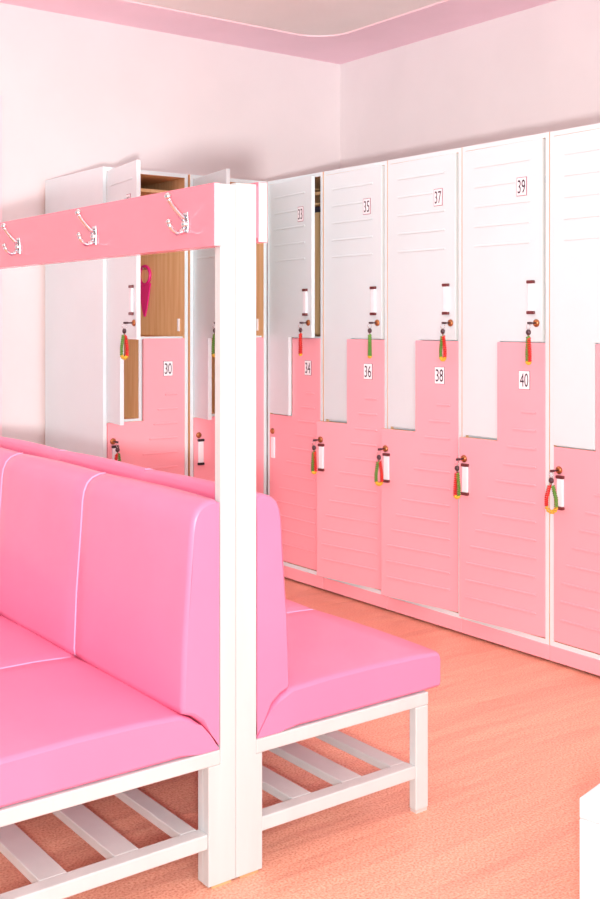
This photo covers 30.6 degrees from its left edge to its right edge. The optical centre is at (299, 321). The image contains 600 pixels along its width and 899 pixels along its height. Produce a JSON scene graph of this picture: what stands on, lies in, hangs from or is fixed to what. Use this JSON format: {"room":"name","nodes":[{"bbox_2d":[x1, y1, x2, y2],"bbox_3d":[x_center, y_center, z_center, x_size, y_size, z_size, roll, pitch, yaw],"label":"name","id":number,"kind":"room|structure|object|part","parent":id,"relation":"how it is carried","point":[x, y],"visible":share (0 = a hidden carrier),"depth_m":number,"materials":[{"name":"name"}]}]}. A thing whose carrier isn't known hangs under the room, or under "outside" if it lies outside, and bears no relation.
{"room":"changing room","nodes":[
{"label":"changing room","id":0,"kind":"room"},
{"bbox_2d":[0,3,339,494],"bbox_3d":[-2.162,-0.245,4.833,6.170,2.990,0.120,0,0,-37],"label":"wall","id":1,"kind":"structure","parent":0,"point":[79,94],"depth_m":5.69,"materials":[{"name":"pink paint"}]},
{"bbox_2d":[0,95,1,435],"bbox_3d":[-1.880,0.080,4.955,1.108,2.340,0.025,0,0,-37],"label":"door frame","id":2,"kind":"structure","parent":1,"relation":"attached to","point":[0,95],"depth_m":5.27,"materials":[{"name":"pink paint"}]},
{"bbox_2d":[0,0,555,63],"bbox_3d":[-0.144,-1.615,2.159,6.170,0.150,6.820,0,0,-37],"label":"ceiling","id":3,"kind":"structure","parent":0,"point":[445,16],"depth_m":5.59,"materials":[{"name":"pink paint"}]},
{"bbox_2d":[0,577,599,898],"bbox_3d":[-0.146,1.300,2.145,6.150,0.100,6.800,0,0,-37],"label":"floor","id":4,"kind":"structure","parent":0,"point":[514,735],"depth_m":2.82,"materials":[{"name":"orange wood"}]},
{"bbox_2d":[45,160,187,475],"bbox_3d":[-0.815,0.278,5.103,0.548,1.945,1.011,0,0,-37],"label":"locker","id":5,"kind":"object","parent":4,"relation":"on","point":[95,398],"depth_m":5.09,"materials":[{"name":"white laminate"}]},
{"bbox_3d":[-1.061,0.244,5.163,0.018,1.879,0.620,0,0,-37],"label":"panel","id":6,"kind":"part","parent":5,"relation":"part of","materials":[{"name":"white laminate"}]},
{"bbox_3d":[-0.831,0.618,4.934,0.029,0.104,0.010,0,0,-38],"label":"handle","id":7,"kind":"part","parent":5,"relation":"part of","materials":[{"name":"white plastic"}]},
{"bbox_3d":[-0.822,0.613,4.908,0.042,0.159,0.048,0,0,-38],"label":"key coil","id":8,"kind":"part","parent":5,"relation":"part of","materials":[{"name":"plastic"}]},
{"bbox_3d":[-0.740,0.098,4.571,0.023,0.088,0.017,0,0,-28],"label":"spiral cord","id":9,"kind":"part","parent":5,"relation":"part of","materials":[{"name":"green plastic"}]},
{"bbox_3d":[-0.768,-0.113,4.752,0.022,1.126,0.395,0,0,-28],"label":"door","id":10,"kind":"part","parent":5,"relation":"part of","materials":[{"name":"white laminate"}]},
{"bbox_3d":[-0.726,0.080,4.581,0.058,0.159,0.021,0,0,-28],"label":"key coil","id":11,"kind":"part","parent":5,"relation":"part of","materials":[{"name":"plastic"}]},
{"bbox_3d":[-0.726,0.099,4.583,0.024,0.090,0.017,0,0,-28],"label":"spiral cord","id":12,"kind":"part","parent":5,"relation":"part of","materials":[{"name":"red plastic"}]},
{"bbox_3d":[-0.709,-0.091,4.615,0.010,0.106,0.029,0,0,-28],"label":"handle","id":13,"kind":"part","parent":5,"relation":"part of","materials":[{"name":"white plastic"}]},
{"bbox_3d":[-0.706,0.620,5.046,0.402,1.084,0.022,0,0,-38],"label":"door","id":14,"kind":"part","parent":5,"relation":"part of","materials":[{"name":"pink laminate"}]},
{"bbox_3d":[-0.892,-0.686,5.290,0.406,0.018,0.620,0,0,-37],"label":"panel","id":15,"kind":"part","parent":5,"relation":"part of","materials":[{"name":"white laminate"}]},
{"bbox_2d":[141,188,167,195],"bbox_3d":[-0.913,-0.615,5.318,0.406,0.015,0.530,0,0,-37],"label":"shelf","id":16,"kind":"object","parent":5,"relation":"attached to","point":[144,192],"depth_m":5.17,"materials":[{"name":"brown wood"}]},
{"bbox_3d":[-0.723,0.244,5.418,0.018,1.879,0.620,0,0,-37],"label":"panel","id":17,"kind":"part","parent":5,"relation":"part of","materials":[{"name":"brown wood"}]},
{"bbox_3d":[-0.614,0.218,5.107,0.050,0.070,0.003,0,0,-38],"label":"number plate","id":18,"kind":"part","parent":5,"relation":"part of","materials":[{"name":"white plastic"}]},
{"bbox_3d":[-0.577,0.015,5.205,0.006,0.060,0.015,0,0,-37],"label":"strike plate","id":19,"kind":"part","parent":5,"relation":"part of","materials":[{"name":"white plastic"}]},
{"bbox_2d":[0,182,235,898],"bbox_3d":[-1.041,0.471,3.119,0.631,1.557,2.147,0,0,-37],"label":"bench","id":20,"kind":"object","parent":4,"relation":"on","point":[118,593],"visible":1,"depth_m":2.45,"materials":[{"name":"pink leather"}]},
{"bbox_2d":[1,223,20,255],"bbox_3d":[-0.860,-0.243,3.260,0.058,0.096,0.028,0,0,-37],"label":"coat hook","id":21,"kind":"object","parent":20,"relation":"attached to","point":[17,241],"visible":1,"depth_m":3.26,"materials":[{"name":"silver metal"}]},
{"bbox_3d":[-0.840,-0.226,3.275,0.005,0.048,0.028,0,0,-37],"label":"plate","id":22,"kind":"part","parent":21,"relation":"part of","materials":[{"name":"silver metal"}]},
{"bbox_2d":[75,209,96,246],"bbox_3d":[-0.559,-0.243,2.861,0.058,0.096,0.028,0,0,-37],"label":"coat hook","id":23,"kind":"object","parent":20,"relation":"attached to","point":[93,230],"visible":1,"depth_m":2.86,"materials":[{"name":"silver metal"}]},
{"bbox_3d":[-0.539,-0.226,2.876,0.005,0.048,0.028,0,0,-37],"label":"plate","id":24,"kind":"part","parent":23,"relation":"part of","materials":[{"name":"silver metal"}]},
{"bbox_3d":[-0.403,1.145,2.284,0.476,0.033,0.038,0,0,-37],"label":"shelf rail","id":25,"kind":"part","parent":20,"relation":"part of","materials":[{"name":"white wood"}]},
{"bbox_3d":[-0.864,0.664,3.253,0.100,0.549,2.143,0,0,-37],"label":"backrest","id":26,"kind":"part","parent":20,"relation":"part of","materials":[{"name":"pink leather"}]},
{"bbox_3d":[-0.829,-0.237,3.279,0.018,0.140,2.147,0,0,-37],"label":"hook rail","id":27,"kind":"part","parent":20,"relation":"part of","materials":[{"name":"pink paint"}]},
{"bbox_2d":[164,193,188,235],"bbox_3d":[-0.282,-0.243,2.493,0.058,0.096,0.028,0,0,-37],"label":"coat hook","id":28,"kind":"object","parent":20,"relation":"attached to","point":[184,217],"visible":1,"depth_m":2.49,"materials":[{"name":"silver metal"}]},
{"bbox_3d":[-0.262,-0.226,2.509,0.005,0.048,0.028,0,0,-37],"label":"plate","id":29,"kind":"part","parent":28,"relation":"part of","materials":[{"name":"silver metal"}]},
{"bbox_3d":[-0.186,0.469,2.450,0.071,1.550,0.045,0,0,-37],"label":"post","id":30,"kind":"part","parent":20,"relation":"part of","materials":[{"name":"white wood"}]},
{"bbox_2d":[0,182,439,877],"bbox_3d":[-0.530,0.467,3.504,0.646,1.567,2.147,0,0,-37],"label":"bench","id":31,"kind":"object","parent":4,"relation":"on","point":[303,672],"visible":0.35,"depth_m":2.56,"materials":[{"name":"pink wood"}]},
{"bbox_3d":[-0.731,-0.248,3.353,0.025,0.137,2.147,0,0,-37],"label":"hook rail","id":32,"kind":"part","parent":31,"relation":"part of","materials":[{"name":"pink paint"}]},
{"bbox_3d":[-0.703,0.664,3.375,0.100,0.549,2.143,0,0,-37],"label":"backrest","id":33,"kind":"part","parent":31,"relation":"part of","materials":[{"name":"pink leather"}]},
{"bbox_3d":[-0.128,0.467,2.494,0.071,1.555,0.045,0,0,-37],"label":"post","id":34,"kind":"part","parent":31,"relation":"part of","materials":[{"name":"white wood"}]},
{"bbox_3d":[0.092,1.145,2.658,0.476,0.033,0.038,0,0,-37],"label":"shelf rail","id":35,"kind":"part","parent":31,"relation":"part of","materials":[{"name":"white wood"}]},
{"bbox_3d":[0.304,1.111,2.807,0.043,0.262,0.026,0,0,-37],"label":"leg","id":36,"kind":"part","parent":31,"relation":"part of","materials":[{"name":"white wood"}]},
{"bbox_2d":[188,169,266,494],"bbox_3d":[-0.453,0.278,5.372,0.550,1.945,1.010,0,0,-37],"label":"locker","id":37,"kind":"object","parent":4,"relation":"on","point":[201,262],"depth_m":5.19,"materials":[{"name":"pink wood"}]},
{"bbox_3d":[-0.698,0.244,5.431,0.018,1.879,0.620,0,0,-37],"label":"panel","id":38,"kind":"part","parent":37,"relation":"part of","materials":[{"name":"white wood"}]},
{"bbox_3d":[-0.470,0.618,5.206,0.029,0.104,0.010,0,0,-37],"label":"handle","id":39,"kind":"part","parent":37,"relation":"part of","materials":[{"name":"white plastic"}]},
{"bbox_3d":[-0.408,-0.113,5.019,0.022,1.126,0.395,0,0,-27],"label":"door","id":40,"kind":"part","parent":37,"relation":"part of","materials":[{"name":"white laminate"}]},
{"bbox_3d":[-0.367,0.080,4.848,0.054,0.159,0.020,0,0,-27],"label":"key coil","id":41,"kind":"part","parent":37,"relation":"part of","materials":[{"name":"green plastic"}]},
{"bbox_3d":[-0.381,0.100,4.839,0.021,0.092,0.017,0,0,-27],"label":"spiral cord","id":42,"kind":"part","parent":37,"relation":"part of","materials":[{"name":"green plastic"}]},
{"bbox_3d":[-0.529,-0.686,5.559,0.406,0.018,0.620,0,0,-37],"label":"panel","id":43,"kind":"part","parent":37,"relation":"part of","materials":[{"name":"white laminate"}]},
{"bbox_3d":[-0.344,0.620,5.316,0.402,1.084,0.022,0,0,-37],"label":"door","id":44,"kind":"part","parent":37,"relation":"part of","materials":[{"name":"pink laminate"}]},
{"bbox_3d":[-0.360,0.244,5.687,0.018,1.879,0.620,0,0,-37],"label":"panel","id":45,"kind":"part","parent":37,"relation":"part of","materials":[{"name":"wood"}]},
{"bbox_2d":[268,172,323,588],"bbox_3d":[0.182,0.278,5.423,0.717,1.945,0.445,0,0,-37],"label":"locker","id":46,"kind":"object","parent":4,"relation":"on","point":[295,204],"depth_m":5.25,"materials":[{"name":"pink wood"}]},
{"bbox_3d":[-0.133,0.618,5.393,0.010,0.104,0.029,0,0,-37],"label":"handle","id":47,"kind":"part","parent":46,"relation":"part of","materials":[{"name":"white plastic"}]},
{"bbox_3d":[-0.042,-0.113,5.260,0.022,1.126,0.395,0,0,-31],"label":"door","id":48,"kind":"part","parent":46,"relation":"part of","materials":[{"name":"white laminate"}]},
{"bbox_3d":[0.220,-0.686,5.452,0.620,0.018,0.406,0,0,-37],"label":"panel","id":49,"kind":"part","parent":46,"relation":"part of","materials":[{"name":"white laminate"}]},
{"bbox_3d":[-0.023,0.620,5.268,0.022,1.084,0.402,0,0,-37],"label":"door","id":50,"kind":"part","parent":46,"relation":"part of","materials":[{"name":"pink laminate"}]},
{"bbox_3d":[0.220,1.175,5.452,0.620,0.018,0.406,0,0,-37],"label":"panel","id":51,"kind":"part","parent":46,"relation":"part of","materials":[{"name":"white laminate"}]},
{"bbox_3d":[0.002,-0.507,5.170,0.003,0.070,0.050,0,0,-31],"label":"number plate","id":52,"kind":"part","parent":46,"relation":"part of","materials":[{"name":"white plastic"}]},
{"bbox_3d":[0.004,0.104,5.084,0.016,0.095,0.018,0,0,-31],"label":"spiral cord","id":53,"kind":"part","parent":46,"relation":"part of","materials":[{"name":"red plastic"}]},
{"bbox_3d":[0.013,0.080,5.093,0.048,0.159,0.024,0,0,-31],"label":"key coil","id":54,"kind":"part","parent":46,"relation":"part of","materials":[{"name":"red plastic"}]},
{"bbox_3d":[0.024,-0.091,5.126,0.010,0.106,0.029,0,0,-31],"label":"handle","id":55,"kind":"part","parent":46,"relation":"part of","materials":[{"name":"white plastic"}]},
{"bbox_3d":[0.037,0.218,5.175,0.003,0.070,0.050,0,0,-37],"label":"number plate","id":56,"kind":"part","parent":46,"relation":"part of","materials":[{"name":"white plastic"}]},
{"bbox_2d":[315,191,319,202],"bbox_3d":[0.248,-0.615,5.473,0.530,0.015,0.406,0,0,-37],"label":"shelf","id":57,"kind":"object","parent":46,"relation":"attached to","point":[317,194],"depth_m":5.36,"materials":[{"name":"brown wood"}]},
{"bbox_3d":[0.348,0.244,5.283,0.620,1.879,0.018,0,0,-37],"label":"panel","id":58,"kind":"part","parent":46,"relation":"part of","materials":[{"name":"brown wood"}]},
{"bbox_2d":[311,161,387,608],"bbox_3d":[0.445,0.278,5.059,0.735,1.945,0.445,0,0,-37],"label":"locker","id":59,"kind":"object","parent":4,"relation":"on","point":[355,197],"depth_m":4.88,"materials":[{"name":"pink wood"}]},
{"bbox_3d":[0.059,0.635,4.979,0.020,0.095,0.018,0,0,44],"label":"spiral cord","id":60,"kind":"part","parent":59,"relation":"part of","materials":[{"name":"green plastic"}]},
{"bbox_3d":[0.068,0.634,4.975,0.020,0.094,0.016,0,0,23],"label":"spiral cord","id":61,"kind":"part","parent":59,"relation":"part of","materials":[{"name":"red plastic"}]},
{"bbox_3d":[0.072,0.613,4.986,0.029,0.159,0.048,0,0,44],"label":"key coil","id":62,"kind":"part","parent":59,"relation":"part of","materials":[{"name":"multicoloured plastic"}]},
{"bbox_3d":[0.097,0.618,4.998,0.029,0.104,0.010,0,0,44],"label":"handle","id":63,"kind":"part","parent":59,"relation":"part of","materials":[{"name":"white plastic"}]},
{"bbox_3d":[0.363,0.244,5.263,0.620,1.879,0.018,0,0,-37],"label":"panel","id":64,"kind":"part","parent":59,"relation":"part of","materials":[{"name":"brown wood"}]},
{"bbox_3d":[0.225,0.620,4.890,0.402,1.084,0.022,0,0,44],"label":"door","id":65,"kind":"part","parent":59,"relation":"part of","materials":[{"name":"pink laminate"}]},
{"bbox_3d":[0.242,-0.113,4.911,0.022,1.126,0.395,0,0,-36],"label":"door","id":66,"kind":"part","parent":59,"relation":"part of","materials":[{"name":"white laminate"}]},
{"bbox_3d":[0.491,-0.686,5.094,0.620,0.018,0.406,0,0,-37],"label":"panel","id":67,"kind":"part","parent":59,"relation":"part of","materials":[{"name":"white laminate"}]},
{"bbox_3d":[0.491,1.175,5.094,0.620,0.018,0.406,0,0,-37],"label":"panel","id":68,"kind":"part","parent":59,"relation":"part of","materials":[{"name":"white laminate"}]},
{"bbox_3d":[0.294,-0.507,4.827,0.003,0.070,0.050,0,0,-36],"label":"number plate","id":69,"kind":"part","parent":59,"relation":"part of","materials":[{"name":"white plastic"}]},
{"bbox_3d":[0.298,0.218,4.808,0.050,0.070,0.003,0,0,44],"label":"number plate","id":70,"kind":"part","parent":59,"relation":"part of","materials":[{"name":"white plastic"}]},
{"bbox_3d":[0.303,0.104,4.741,0.016,0.095,0.018,0,0,-36],"label":"spiral cord","id":71,"kind":"part","parent":59,"relation":"part of","materials":[{"name":"green plastic"}]},
{"bbox_3d":[0.312,0.080,4.750,0.048,0.159,0.024,0,0,-36],"label":"key coil","id":72,"kind":"part","parent":59,"relation":"part of","materials":[{"name":"green plastic"}]},
{"bbox_3d":[0.319,-0.091,4.785,0.010,0.106,0.029,0,0,-36],"label":"handle","id":73,"kind":"part","parent":59,"relation":"part of","materials":[{"name":"white plastic"}]},
{"bbox_3d":[0.618,0.244,4.925,0.620,1.879,0.018,0,0,-37],"label":"panel","id":74,"kind":"part","parent":59,"relation":"part of","materials":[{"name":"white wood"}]},
{"bbox_2d":[374,147,461,631],"bbox_3d":[0.710,0.278,4.702,0.742,1.945,0.445,0,0,-37],"label":"locker","id":75,"kind":"object","parent":4,"relation":"on","point":[420,510],"depth_m":4.52,"materials":[{"name":"pink wood"}]},
{"bbox_3d":[0.324,0.632,4.626,0.024,0.090,0.016,0,0,28],"label":"spiral cord","id":76,"kind":"part","parent":75,"relation":"part of","materials":[{"name":"green plastic"}]},
{"bbox_3d":[0.341,0.613,4.625,0.052,0.159,0.036,0,0,-22],"label":"key coil","id":77,"kind":"part","parent":75,"relation":"part of","materials":[{"name":"multicoloured plastic"}]},
{"bbox_3d":[0.341,0.631,4.617,0.023,0.088,0.016,0,0,29],"label":"spiral cord","id":78,"kind":"part","parent":75,"relation":"part of","materials":[{"name":"red plastic"}]},
{"bbox_3d":[0.366,0.618,4.643,0.029,0.104,0.010,0,0,44],"label":"handle","id":79,"kind":"part","parent":75,"relation":"part of","materials":[{"name":"white plastic"}]},
{"bbox_3d":[0.631,0.244,4.907,0.620,1.879,0.018,0,0,-37],"label":"panel","id":80,"kind":"part","parent":75,"relation":"part of","materials":[{"name":"white wood"}]},
{"bbox_3d":[0.493,0.620,4.535,0.402,1.084,0.022,0,0,44],"label":"door","id":81,"kind":"part","parent":75,"relation":"part of","materials":[{"name":"pink laminate"}]},
{"bbox_3d":[0.511,-0.113,4.556,0.022,1.126,0.395,0,0,-36],"label":"door","id":82,"kind":"part","parent":75,"relation":"part of","materials":[{"name":"white laminate"}]},
{"bbox_3d":[0.759,-0.686,4.738,0.620,0.018,0.406,0,0,-37],"label":"panel","id":83,"kind":"part","parent":75,"relation":"part of","materials":[{"name":"white laminate"}]},
{"bbox_3d":[0.759,1.175,4.738,0.620,0.018,0.406,0,0,-37],"label":"panel","id":84,"kind":"part","parent":75,"relation":"part of","materials":[{"name":"white laminate"}]},
{"bbox_3d":[0.563,-0.507,4.471,0.003,0.070,0.050,0,0,-36],"label":"number plate","id":85,"kind":"part","parent":75,"relation":"part of","materials":[{"name":"white plastic"}]},
{"bbox_3d":[0.566,0.218,4.452,0.050,0.070,0.003,0,0,44],"label":"number plate","id":86,"kind":"part","parent":75,"relation":"part of","materials":[{"name":"white plastic"}]},
{"bbox_3d":[0.566,0.100,4.395,0.016,0.091,0.024,0,0,-36],"label":"spiral cord","id":87,"kind":"part","parent":75,"relation":"part of","materials":[{"name":"green plastic"}]},
{"bbox_3d":[0.581,0.080,4.396,0.048,0.159,0.040,0,0,-36],"label":"key coil","id":88,"kind":"part","parent":75,"relation":"part of","materials":[{"name":"plastic"}]},
{"bbox_3d":[0.576,0.098,4.381,0.016,0.089,0.023,0,0,-36],"label":"spiral cord","id":89,"kind":"part","parent":75,"relation":"part of","materials":[{"name":"red plastic"}]},
{"bbox_3d":[0.589,-0.091,4.430,0.010,0.106,0.029,0,0,-36],"label":"handle","id":90,"kind":"part","parent":75,"relation":"part of","materials":[{"name":"white plastic"}]},
{"bbox_3d":[0.887,0.244,4.569,0.620,1.879,0.018,0,0,-37],"label":"panel","id":91,"kind":"part","parent":75,"relation":"part of","materials":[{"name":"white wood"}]},
{"bbox_2d":[453,132,549,659],"bbox_3d":[0.989,0.278,4.354,0.715,1.945,0.445,0,0,-37],"label":"locker","id":92,"kind":"object","parent":4,"relation":"on","point":[504,443],"depth_m":4.17,"materials":[{"name":"pink wood"}]},
{"bbox_3d":[0.608,0.634,4.284,0.017,0.094,0.021,0,0,-43],"label":"spiral cord","id":93,"kind":"part","parent":92,"relation":"part of","materials":[{"name":"red plastic"}]},
{"bbox_3d":[0.622,0.613,4.290,0.048,0.159,0.032,0,0,-43],"label":"key coil","id":94,"kind":"part","parent":92,"relation":"part of","materials":[{"name":"multicoloured plastic"}]},
{"bbox_3d":[0.617,0.633,4.277,0.017,0.093,0.020,0,0,-43],"label":"spiral cord","id":95,"kind":"part","parent":92,"relation":"part of","materials":[{"name":"green plastic"}]},
{"bbox_3d":[0.647,0.618,4.301,0.010,0.104,0.029,0,0,-43],"label":"handle","id":96,"kind":"part","parent":92,"relation":"part of","materials":[{"name":"white plastic"}]},
{"bbox_3d":[0.900,0.244,4.552,0.620,1.879,0.018,0,0,-37],"label":"panel","id":97,"kind":"part","parent":92,"relation":"part of","materials":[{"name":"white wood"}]},
{"bbox_3d":[0.769,0.620,4.186,0.022,1.084,0.402,0,0,-43],"label":"door","id":98,"kind":"part","parent":92,"relation":"part of","materials":[{"name":"pink laminate"}]},
{"bbox_3d":[0.779,-0.113,4.201,0.022,1.126,0.395,0,0,-36],"label":"door","id":99,"kind":"part","parent":92,"relation":"part of","materials":[{"name":"white laminate"}]},
{"bbox_3d":[1.027,-0.686,4.383,0.620,0.018,0.406,0,0,-37],"label":"panel","id":100,"kind":"part","parent":92,"relation":"part of","materials":[{"name":"white laminate"}]},
{"bbox_3d":[1.027,1.175,4.383,0.620,0.018,0.406,0,0,-37],"label":"panel","id":101,"kind":"part","parent":92,"relation":"part of","materials":[{"name":"white laminate"}]},
{"bbox_3d":[0.831,-0.507,4.116,0.003,0.070,0.050,0,0,-36],"label":"number plate","id":102,"kind":"part","parent":92,"relation":"part of","materials":[{"name":"white plastic"}]},
{"bbox_3d":[0.838,0.218,4.100,0.003,0.070,0.050,0,0,-43],"label":"number plate","id":103,"kind":"part","parent":92,"relation":"part of","materials":[{"name":"white plastic"}]},
{"bbox_3d":[0.837,0.100,4.036,0.016,0.098,0.020,0,0,-36],"label":"spiral cord","id":104,"kind":"part","parent":92,"relation":"part of","materials":[{"name":"green plastic"}]},
{"bbox_3d":[0.842,0.103,4.029,0.016,0.092,0.019,0,0,-36],"label":"spiral cord","id":105,"kind":"part","parent":92,"relation":"part of","materials":[{"name":"red plastic"}]},
{"bbox_3d":[0.850,0.080,4.040,0.048,0.159,0.028,0,0,-36],"label":"key coil","id":106,"kind":"part","parent":92,"relation":"part of","materials":[{"name":"red plastic"}]},
{"bbox_3d":[0.857,-0.091,4.074,0.010,0.106,0.029,0,0,-36],"label":"handle","id":107,"kind":"part","parent":92,"relation":"part of","materials":[{"name":"white plastic"}]},
{"bbox_3d":[1.155,0.244,4.213,0.620,1.879,0.018,0,0,-37],"label":"panel","id":108,"kind":"part","parent":92,"relation":"part of","materials":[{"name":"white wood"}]},
{"bbox_2d":[544,123,599,675],"bbox_3d":[1.264,0.278,4.003,0.701,1.945,0.445,0,0,-37],"label":"locker","id":109,"kind":"object","parent":4,"relation":"on","point":[574,152],"depth_m":3.92,"materials":[{"name":"pink wood"}]},
{"bbox_3d":[0.895,0.629,3.963,0.016,0.083,0.030,0,0,-37],"label":"spiral cord","id":110,"kind":"part","parent":109,"relation":"part of","materials":[{"name":"red plastic"}]},
{"bbox_3d":[0.909,0.613,3.951,0.053,0.159,0.051,0,0,1],"label":"key coil","id":111,"kind":"part","parent":109,"relation":"part of","materials":[{"name":"multicoloured plastic"}]},
{"bbox_3d":[0.905,0.676,3.950,0.016,0.032,0.056,0,0,-37],"label":"spiral cord","id":112,"kind":"part","parent":109,"relation":"part of","materials":[{"name":"yellow plastic"}]},
{"bbox_3d":[1.168,0.244,4.196,0.620,1.879,0.018,0,0,-37],"label":"panel","id":113,"kind":"part","parent":109,"relation":"part of","materials":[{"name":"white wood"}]},
{"bbox_3d":[0.914,0.626,3.938,0.016,0.079,0.028,0,0,-37],"label":"spiral cord","id":114,"kind":"part","parent":109,"relation":"part of","materials":[{"name":"green plastic"}]},
{"bbox_3d":[0.941,0.618,3.967,0.010,0.104,0.029,0,0,-37],"label":"handle","id":115,"kind":"part","parent":109,"relation":"part of","materials":[{"name":"white plastic"}]},
{"bbox_3d":[1.048,-0.113,3.845,0.022,1.126,0.395,0,0,-36],"label":"door","id":116,"kind":"part","parent":109,"relation":"part of","materials":[{"name":"white laminate"}]},
{"bbox_3d":[1.296,-0.686,4.027,0.620,0.018,0.406,0,0,-37],"label":"panel","id":117,"kind":"part","parent":109,"relation":"part of","materials":[{"name":"white laminate"}]},
{"bbox_3d":[1.052,0.620,3.842,0.022,1.084,0.402,0,0,-37],"label":"door","id":118,"kind":"part","parent":109,"relation":"part of","materials":[{"name":"pink laminate"}]},
{"bbox_3d":[1.296,1.175,4.027,0.620,0.018,0.406,0,0,-37],"label":"panel","id":119,"kind":"part","parent":109,"relation":"part of","materials":[{"name":"white laminate"}]},
{"bbox_2d":[580,783,599,898],"bbox_3d":[0.842,1.080,2.138,0.420,0.340,0.460,0,0,40],"label":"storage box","id":120,"kind":"object","parent":4,"relation":"on","point":[590,801],"visible":1,"depth_m":2.09,"materials":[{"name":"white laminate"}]},
{"bbox_3d":[0.842,0.930,2.138,0.420,0.040,0.460,0,0,40],"label":"lid","id":121,"kind":"part","parent":120,"relation":"part of","materials":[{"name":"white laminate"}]},
{"bbox_2d":[340,0,599,168],"bbox_3d":[2.306,-0.245,3.933,0.120,2.990,6.700,0,0,-37],"label":"wall","id":122,"kind":"structure","parent":0,"point":[535,70],"depth_m":5.67,"materials":[{"name":"pink paint"}]},
{"bbox_3d":[-0.774,-0.264,5.452,0.024,0.013,0.006,0,0,-37],"label":"peg","id":123,"kind":"object","parent":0,"visible":0},
{"bbox_2d":[141,265,150,316],"bbox_3d":[-0.772,-0.154,5.454,0.016,0.259,0.122,0,0,-37],"label":"shoehorn","id":124,"kind":"object","parent":123,"relation":"hanging from","point":[145,287],"visible":0.77,"depth_m":5.44,"materials":[{"name":"plastic"}]},
{"bbox_3d":[-0.772,-0.230,5.454,0.016,0.108,0.122,0,0,-37],"label":"loop handle","id":125,"kind":"part","parent":124,"relation":"part of","materials":[{"name":"plastic"}]},
{"bbox_3d":[-0.772,-0.107,5.454,0.008,0.165,0.120,0,0,-37],"label":"blade","id":126,"kind":"part","parent":124,"relation":"part of","materials":[{"name":"plastic"}]}
]}

